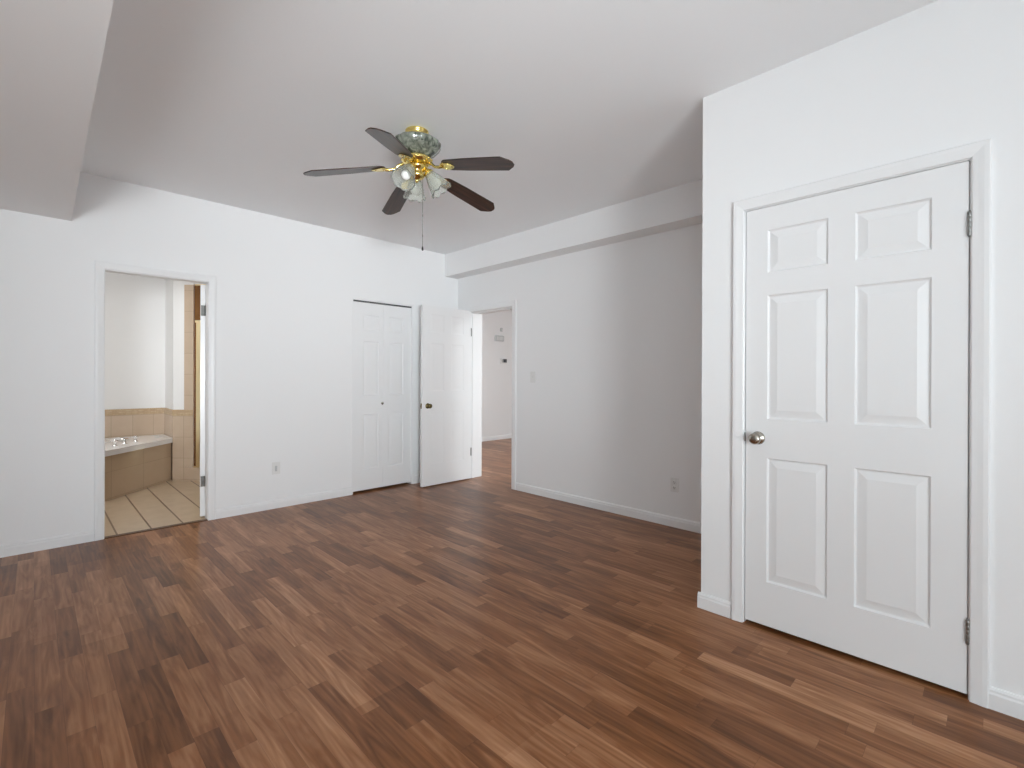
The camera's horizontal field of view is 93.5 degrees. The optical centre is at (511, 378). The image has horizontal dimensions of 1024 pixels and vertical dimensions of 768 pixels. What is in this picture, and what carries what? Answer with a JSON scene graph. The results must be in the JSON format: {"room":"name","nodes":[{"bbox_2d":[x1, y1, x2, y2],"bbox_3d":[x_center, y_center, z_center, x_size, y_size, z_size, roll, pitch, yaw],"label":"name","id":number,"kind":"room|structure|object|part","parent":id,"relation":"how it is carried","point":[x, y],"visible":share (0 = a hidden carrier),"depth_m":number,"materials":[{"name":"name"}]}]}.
{"room":"empty bedroom","nodes":[
{"label":"empty bedroom","id":0,"kind":"room"},
{"bbox_2d":[105,272,164,409],"bbox_3d":[-4.690,-0.160,5.702,3.200,2.706,0.100,0,0,-45],"label":"wall","id":1,"kind":"structure","parent":0,"point":[134,305],"depth_m":5.78,"materials":[{"name":"white paint"}]},
{"bbox_2d":[105,408,192,415],"bbox_3d":[-4.720,0.399,5.116,2.133,0.070,0.691,0,0,-45],"label":"trim","id":2,"kind":"structure","parent":1,"relation":"attached to","point":[168,411],"depth_m":5.71,"materials":[{"name":"tile"}]},
{"bbox_2d":[105,285,193,479],"bbox_3d":[-4.719,0.049,5.117,2.134,2.290,0.690,0,0,-45],"label":"trim","id":3,"kind":"structure","parent":1,"relation":"attached to","point":[180,428],"depth_m":5.62,"materials":[{"name":"tile"}]},
{"bbox_2d":[165,279,173,409],"bbox_3d":[-4.118,-0.158,5.865,0.100,2.706,0.475,0,0,-45],"label":"wall","id":4,"kind":"structure","parent":0,"point":[169,284],"depth_m":5.81,"materials":[{"name":"white paint"}]},
{"bbox_2d":[174,280,201,465],"bbox_3d":[-3.479,-0.156,5.679,0.950,2.706,0.100,0,0,0],"label":"wall","id":5,"kind":"structure","parent":0,"point":[178,285],"depth_m":5.63,"materials":[{"name":"white paint"}]},
{"bbox_2d":[178,467,199,480],"bbox_3d":[-3.454,1.116,5.673,0.890,0.154,0.115,0,0,0],"label":"trim","id":6,"kind":"structure","parent":5,"relation":"attached to","point":[184,473],"depth_m":5.62,"materials":[{"name":"tile"}]},
{"bbox_2d":[193,284,205,467],"bbox_3d":[-3.377,-0.031,5.649,0.689,2.142,0.080,0,0,0],"label":"shower enclosure","id":7,"kind":"object","parent":5,"relation":"attached to","point":[197,287],"visible":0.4,"depth_m":5.61,"materials":[{"name":"brown metal"}]},
{"bbox_2d":[0,172,457,544],"bbox_3d":[-2.603,-0.151,4.108,5.748,2.706,0.085,0,0,-45],"label":"wall","id":8,"kind":"structure","parent":0,"point":[286,288],"depth_m":4.17,"materials":[{"name":"white paint"}]},
{"bbox_2d":[0,0,113,220],"bbox_3d":[-1.271,-1.310,0.214,1.896,0.370,7.306,0,0,-45],"label":"ceiling beam","id":9,"kind":"structure","parent":8,"relation":"attached to","point":[51,51],"depth_m":1.93,"materials":[{"name":"white paint"}]},
{"bbox_2d":[94,260,215,540],"bbox_3d":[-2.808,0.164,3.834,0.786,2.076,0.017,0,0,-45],"label":"trim","id":10,"kind":"structure","parent":8,"relation":"attached to","point":[100,266],"depth_m":3.59,"materials":[{"name":"white paint"}]},
{"bbox_2d":[104,519,207,538],"bbox_3d":[-2.827,1.198,3.852,0.668,0.008,0.052,0,0,-45],"label":"trim","id":11,"kind":"structure","parent":8,"relation":"attached to","point":[202,520],"depth_m":3.82,"materials":[{"name":"brown wood"}]},
{"bbox_2d":[200,285,205,515],"bbox_3d":[-2.818,0.189,4.404,0.041,1.985,0.668,0,0,-31],"label":"door","id":12,"kind":"structure","parent":8,"relation":"in","point":[203,287],"depth_m":4.13,"materials":[{"name":"white paint"}]},
{"bbox_2d":[0,476,419,557],"bbox_3d":[-2.601,1.162,4.047,5.428,0.080,0.014,0,0,-45],"label":"baseboard","id":13,"kind":"structure","parent":8,"relation":"attached to","point":[24,547],"depth_m":4.15,"materials":[{"name":"white paint"}]},
{"bbox_2d":[272,462,279,474],"bbox_3d":[-2.184,0.831,4.460,0.072,0.112,0.014,0,0,-45],"label":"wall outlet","id":14,"kind":"object","parent":8,"relation":"attached to","point":[275,465],"visible":1,"depth_m":4.46,"materials":[{"name":"white plastic"}]},
{"bbox_2d":[353,299,411,491],"bbox_3d":[-1.411,0.181,5.262,0.712,2.004,0.065,0,0,-45],"label":"door","id":15,"kind":"structure","parent":8,"relation":"in","point":[381,331],"depth_m":5.25,"materials":[{"name":"white paint"}]},
{"bbox_2d":[352,298,414,493],"bbox_3d":[-1.417,0.180,5.284,0.759,2.050,0.095,0,0,-45],"label":"trim","id":16,"kind":"structure","parent":8,"relation":"attached to","point":[413,306],"depth_m":5.50,"materials":[{"name":"white paint"}]},
{"bbox_2d":[482,310,511,436],"bbox_3d":[-0.613,-0.150,9.210,4.272,2.706,0.120,0,0,-45],"label":"wall","id":17,"kind":"structure","parent":0,"point":[496,376],"depth_m":9.44,"materials":[{"name":"white paint"}]},
{"bbox_2d":[494,335,503,341],"bbox_3d":[-0.249,-0.786,9.449,0.230,0.110,0.052,0,0,-45],"label":"door chime","id":18,"kind":"object","parent":17,"relation":"attached to","point":[496,337],"visible":1,"depth_m":9.40,"materials":[{"name":"grey plastic"}]},
{"bbox_2d":[500,358,506,363],"bbox_3d":[-0.167,-0.346,9.550,0.180,0.100,0.028,0,0,-45],"label":"thermostat","id":19,"kind":"object","parent":17,"relation":"attached to","point":[502,360],"visible":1,"depth_m":9.53,"materials":[{"name":"white plastic"}]},
{"bbox_2d":[482,434,511,441],"bbox_3d":[1.816,1.175,6.683,4.152,0.080,6.900,0,0,-45],"label":"baseboard","id":20,"kind":"structure","parent":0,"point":[507,436],"depth_m":9.42,"materials":[{"name":"white paint"}]},
{"bbox_2d":[80,0,937,254],"bbox_3d":[0.580,-1.542,3.943,10.020,0.100,10.220,0,0,-45],"label":"ceiling","id":21,"kind":"structure","parent":0,"point":[594,105],"depth_m":2.51,"materials":[{"name":"white paint"}]},
{"bbox_2d":[303,126,513,250],"bbox_3d":[-0.537,-1.134,2.954,1.217,0.722,1.274,0,0,-45],"label":"ceiling fan","id":22,"kind":"object","parent":21,"relation":"hanging from","point":[416,148],"visible":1,"depth_m":2.83,"materials":[{"name":"brown wood"}]},
{"bbox_3d":[-0.981,-1.221,2.834,0.467,0.006,0.132,-9,11,-11],"label":"fan blade","id":23,"kind":"part","parent":22,"relation":"part of","materials":[{"name":"brown wood"}]},
{"bbox_3d":[-0.626,-1.219,2.502,0.132,0.006,0.467,10,10,5],"label":"fan blade","id":24,"kind":"part","parent":22,"relation":"part of","materials":[{"name":"brown wood"}]},
{"bbox_3d":[-0.776,-1.220,3.274,0.132,0.006,0.467,-11,-4,-30],"label":"fan blade","id":25,"kind":"part","parent":22,"relation":"part of","materials":[{"name":"brown wood"}]},
{"bbox_3d":[-0.614,-1.195,2.808,0.146,0.135,0.146,0,-38,20],"label":"lamp shade","id":26,"kind":"part","parent":22,"relation":"part of","materials":[{"name":"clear glass"}]},
{"bbox_3d":[-0.613,-1.199,2.811,0.057,0.096,0.057,0,-38,20],"label":"light bulb","id":27,"kind":"part","parent":22,"relation":"part of","materials":[{"name":"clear glass"}]},
{"bbox_3d":[-0.608,-1.195,3.019,0.146,0.135,0.146,0,38,-17],"label":"lamp shade","id":28,"kind":"part","parent":22,"relation":"part of","materials":[{"name":"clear glass"}]},
{"bbox_3d":[-0.541,-1.005,2.915,0.004,0.420,0.004,0,0,15],"label":"pull chain","id":29,"kind":"part","parent":22,"relation":"part of","materials":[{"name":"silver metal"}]},
{"bbox_3d":[-0.466,-1.194,2.932,0.146,0.135,0.146,-38,6,-8],"label":"lamp shade","id":30,"kind":"part","parent":22,"relation":"part of","materials":[{"name":"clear glass"}]},
{"bbox_3d":[-0.294,-1.219,3.214,0.132,0.006,0.467,-12,-17,41],"label":"fan blade","id":31,"kind":"part","parent":22,"relation":"part of","materials":[{"name":"brown wood"}]},
{"bbox_3d":[-0.201,-1.218,2.738,0.467,0.006,0.132,10,-5,25],"label":"fan blade","id":32,"kind":"part","parent":22,"relation":"part of","materials":[{"name":"brown wood"}]},
{"bbox_2d":[0,438,1023,767],"bbox_3d":[0.570,1.262,3.946,10.020,0.104,10.220,0,0,-45],"label":"floor","id":33,"kind":"structure","parent":0,"point":[476,622],"depth_m":2.10,"materials":[{"name":"laminate"}]},
{"bbox_2d":[105,434,172,500],"bbox_3d":[-4.155,0.908,4.444,1.966,0.569,2.415,0,0,-45],"label":"bathtub","id":34,"kind":"object","parent":33,"relation":"on","point":[132,463],"visible":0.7,"depth_m":5.10,"materials":[{"name":"tile"}]},
{"bbox_3d":[-4.161,0.659,5.101,0.168,0.073,0.059,0,0,0],"label":"spout","id":35,"kind":"part","parent":34,"relation":"part of","materials":[{"name":"silver metal"}]},
{"bbox_2d":[445,179,702,278],"bbox_3d":[0.530,-1.359,4.619,0.191,0.268,3.605,0,0,-45],"label":"beam","id":36,"kind":"structure","parent":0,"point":[681,206],"depth_m":4.35,"materials":[{"name":"white paint"}]},
{"bbox_2d":[457,223,701,522],"bbox_3d":[0.321,-0.142,5.103,0.200,2.706,7.020,0,0,-45],"label":"wall","id":37,"kind":"structure","parent":0,"point":[610,335],"depth_m":4.36,"materials":[{"name":"white paint"}]},
{"bbox_2d":[420,305,471,486],"bbox_3d":[-0.750,0.192,5.544,0.718,2.006,0.158,0,0,-45],"label":"door","id":38,"kind":"structure","parent":37,"relation":"in","point":[446,333],"depth_m":5.50,"materials":[{"name":"white paint"}]},
{"bbox_2d":[481,406,481,475],"bbox_3d":[-0.111,0.176,5.690,0.017,2.066,0.868,0,0,-45],"label":"trim","id":39,"kind":"structure","parent":37,"relation":"attached to","point":[481,406],"depth_m":5.95,"materials":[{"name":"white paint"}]},
{"bbox_2d":[468,306,511,478],"bbox_3d":[-0.189,0.202,5.613,0.205,2.014,0.765,0,0,-45],"label":"trim","id":40,"kind":"structure","parent":37,"relation":"attached to","point":[476,317],"depth_m":5.88,"materials":[{"name":"white paint"}]},
{"bbox_2d":[465,300,516,489],"bbox_3d":[-0.265,0.176,5.537,0.017,2.066,0.868,0,0,-45],"label":"trim","id":41,"kind":"structure","parent":37,"relation":"attached to","point":[513,303],"depth_m":5.25,"materials":[{"name":"white paint"}]},
{"bbox_2d":[530,371,534,382],"bbox_3d":[0.214,-0.015,5.055,0.018,0.116,0.072,0,0,-45],"label":"light switch","id":42,"kind":"object","parent":37,"relation":"attached to","point":[532,373],"visible":1,"depth_m":5.06,"materials":[{"name":"white plastic"}]},
{"bbox_2d":[670,477,678,492],"bbox_3d":[1.329,0.871,3.939,0.010,0.116,0.072,0,0,-45],"label":"wall outlet","id":43,"kind":"object","parent":37,"relation":"attached to","point":[674,482],"visible":1,"depth_m":3.93,"materials":[{"name":"white plastic"}]},
{"bbox_2d":[516,483,1023,720],"bbox_3d":[1.462,1.178,2.947,1.222,0.080,7.306,0,0,-45],"label":"baseboard","id":44,"kind":"structure","parent":37,"relation":"attached to","point":[688,525],"depth_m":3.86,"materials":[{"name":"white paint"}]},
{"bbox_2d":[701,0,1023,695],"bbox_3d":[2.743,-0.129,1.673,1.208,2.706,3.701,0,0,-45],"label":"wall","id":45,"kind":"structure","parent":0,"point":[939,75],"depth_m":1.97,"materials":[{"name":"white paint"}]},
{"bbox_2d":[744,161,970,693],"bbox_3d":[1.442,0.186,2.105,0.100,2.030,0.817,0,0,-45],"label":"door","id":46,"kind":"structure","parent":45,"relation":"in","point":[856,434],"depth_m":2.06,"materials":[{"name":"white paint"}]},
{"bbox_3d":[1.185,0.292,2.338,0.064,0.064,0.064,0,0,-45],"label":"knob","id":47,"kind":"part","parent":46,"relation":"part of","materials":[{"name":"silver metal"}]},
{"bbox_2d":[731,138,991,708],"bbox_3d":[1.488,0.186,2.154,0.111,2.065,0.842,0,0,-45],"label":"door frame","id":48,"kind":"structure","parent":45,"relation":"attached to","point":[969,160],"depth_m":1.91,"materials":[{"name":"white paint"}]}
]}

